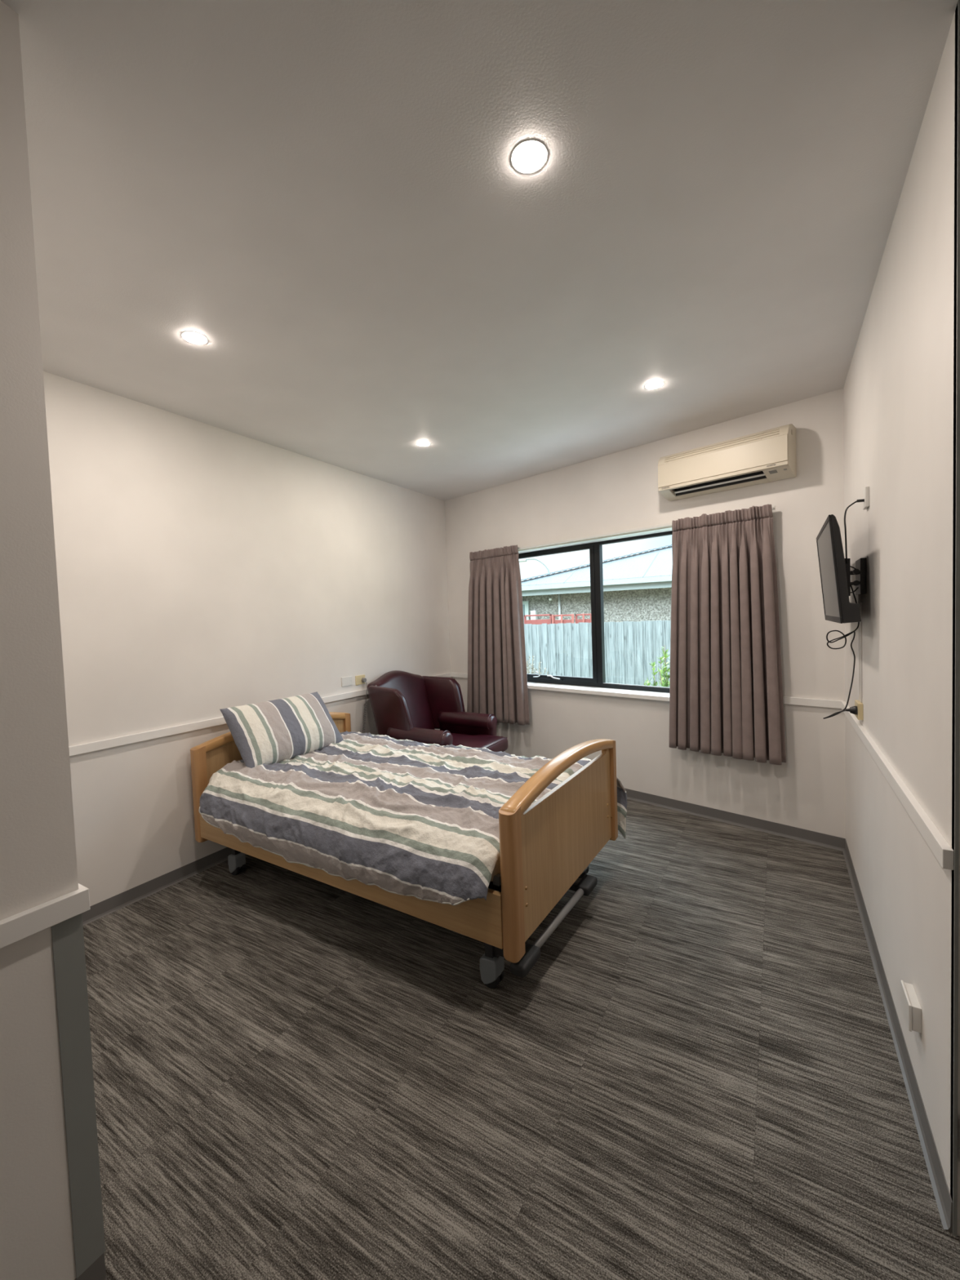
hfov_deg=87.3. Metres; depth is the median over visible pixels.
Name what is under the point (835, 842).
baseboard
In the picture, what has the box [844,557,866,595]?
wall bracket
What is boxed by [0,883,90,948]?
trim
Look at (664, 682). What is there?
shrub
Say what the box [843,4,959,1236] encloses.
wall
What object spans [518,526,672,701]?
window
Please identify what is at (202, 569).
wall
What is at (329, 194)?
ceiling
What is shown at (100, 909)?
baseboard
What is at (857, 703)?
power socket
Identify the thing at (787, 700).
trim
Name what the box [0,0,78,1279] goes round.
wall
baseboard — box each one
[74,1252,106,1279]
[82,847,231,925]
[624,788,844,851]
[842,838,952,1233]
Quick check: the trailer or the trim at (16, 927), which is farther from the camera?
the trailer
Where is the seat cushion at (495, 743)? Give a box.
[450,733,507,751]
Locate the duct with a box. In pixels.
[857,594,862,702]
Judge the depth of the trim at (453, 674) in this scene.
5.34 m
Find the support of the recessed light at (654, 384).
in the ceiling
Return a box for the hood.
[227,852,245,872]
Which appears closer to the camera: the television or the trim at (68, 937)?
the trim at (68, 937)
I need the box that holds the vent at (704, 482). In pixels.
[672,471,766,496]
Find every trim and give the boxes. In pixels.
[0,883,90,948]
[51,913,105,1278]
[68,672,451,755]
[451,672,467,678]
[519,525,671,550]
[782,696,843,708]
[840,701,954,870]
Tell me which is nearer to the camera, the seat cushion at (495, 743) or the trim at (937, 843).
the trim at (937, 843)
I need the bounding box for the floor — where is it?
[83,799,959,1279]
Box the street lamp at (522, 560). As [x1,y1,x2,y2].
[519,558,550,574]
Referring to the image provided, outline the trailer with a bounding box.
[524,613,591,624]
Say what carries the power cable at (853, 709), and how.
hanging from the television
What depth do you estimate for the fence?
8.91 m
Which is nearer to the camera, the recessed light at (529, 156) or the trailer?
the recessed light at (529, 156)
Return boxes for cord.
[361,677,367,733]
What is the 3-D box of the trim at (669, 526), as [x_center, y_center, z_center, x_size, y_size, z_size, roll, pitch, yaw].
[0.905,-0.846,4.170,2.340,0.021,0.020,0,3,44]
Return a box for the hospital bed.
[190,711,617,988]
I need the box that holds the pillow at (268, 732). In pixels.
[219,691,343,768]
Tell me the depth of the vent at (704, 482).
3.35 m
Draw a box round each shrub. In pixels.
[526,655,548,675]
[644,644,670,687]
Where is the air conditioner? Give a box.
[657,423,796,501]
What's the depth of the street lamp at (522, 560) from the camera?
31.89 m
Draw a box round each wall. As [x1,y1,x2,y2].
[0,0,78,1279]
[43,371,451,906]
[444,388,845,838]
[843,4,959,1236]
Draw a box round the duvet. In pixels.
[198,730,627,905]
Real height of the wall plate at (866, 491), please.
0.085 m
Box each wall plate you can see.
[341,675,352,686]
[862,486,869,509]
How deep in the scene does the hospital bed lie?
2.15 m
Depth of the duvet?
2.42 m
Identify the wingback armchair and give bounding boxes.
[367,670,507,751]
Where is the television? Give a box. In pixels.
[816,514,861,623]
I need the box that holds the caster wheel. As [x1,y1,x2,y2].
[479,953,504,984]
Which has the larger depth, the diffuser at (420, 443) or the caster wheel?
the diffuser at (420, 443)
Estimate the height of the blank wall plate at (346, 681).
0.074 m
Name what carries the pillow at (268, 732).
on the duvet
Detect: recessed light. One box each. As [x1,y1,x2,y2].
[181,331,208,344]
[416,440,430,446]
[511,139,547,173]
[644,380,663,389]
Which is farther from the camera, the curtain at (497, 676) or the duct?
the curtain at (497, 676)
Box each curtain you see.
[466,544,529,724]
[668,504,786,764]
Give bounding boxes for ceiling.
[0,0,958,501]
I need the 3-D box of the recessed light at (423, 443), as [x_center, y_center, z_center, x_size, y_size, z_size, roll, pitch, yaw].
[-0.408,-1.418,3.625,0.102,0.018,0.102,-1,3,31]
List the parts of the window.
sash, sill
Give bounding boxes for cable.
[822,584,859,719]
[844,498,864,563]
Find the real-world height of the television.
0.454 m
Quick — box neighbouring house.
[520,544,672,622]
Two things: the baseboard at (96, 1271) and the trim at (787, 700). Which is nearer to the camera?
the baseboard at (96, 1271)
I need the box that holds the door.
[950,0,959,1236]
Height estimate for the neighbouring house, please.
6.025 m
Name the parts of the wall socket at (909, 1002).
plate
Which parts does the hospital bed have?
corner post, castor leg, rail, headboard, corner post, rail, castor leg, pedal arm, pedal arm, corner post, rail, footboard, pedal arm, corner post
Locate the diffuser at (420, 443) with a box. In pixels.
[417,441,429,445]
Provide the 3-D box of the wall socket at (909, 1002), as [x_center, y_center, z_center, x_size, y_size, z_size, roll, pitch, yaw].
[1.269,1.079,1.482,0.029,0.078,0.116,-1,3,31]
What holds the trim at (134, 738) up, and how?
attached to the wall at (202, 569)
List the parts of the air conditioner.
casing, casing, panel, casing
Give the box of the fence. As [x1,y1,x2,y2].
[524,620,671,687]
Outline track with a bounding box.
[517,506,775,550]
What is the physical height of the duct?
0.520 m
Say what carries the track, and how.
attached to the wall at (616, 491)
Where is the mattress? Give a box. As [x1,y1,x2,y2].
[208,780,500,881]
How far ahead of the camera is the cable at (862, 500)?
2.22 m
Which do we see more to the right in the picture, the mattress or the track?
the track
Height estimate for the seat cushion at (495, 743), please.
0.146 m
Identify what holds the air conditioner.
attached to the wall at (616, 491)
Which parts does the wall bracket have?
tilt plate, tilt arm, tilt arm, wall plate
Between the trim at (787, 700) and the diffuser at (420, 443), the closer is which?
the trim at (787, 700)
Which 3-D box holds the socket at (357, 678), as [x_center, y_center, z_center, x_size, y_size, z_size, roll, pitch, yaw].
[-1.014,0.339,4.270,0.013,0.078,0.110,-1,3,31]
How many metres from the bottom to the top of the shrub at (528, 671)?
1.359 m
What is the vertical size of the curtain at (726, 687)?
1.652 m
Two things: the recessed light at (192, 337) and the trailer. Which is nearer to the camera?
the recessed light at (192, 337)
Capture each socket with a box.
[355,674,365,684]
[854,699,862,719]
[900,980,921,1033]
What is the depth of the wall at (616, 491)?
3.59 m
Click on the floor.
(696, 1074)
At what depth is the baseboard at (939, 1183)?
1.55 m
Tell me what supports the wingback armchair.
on the floor

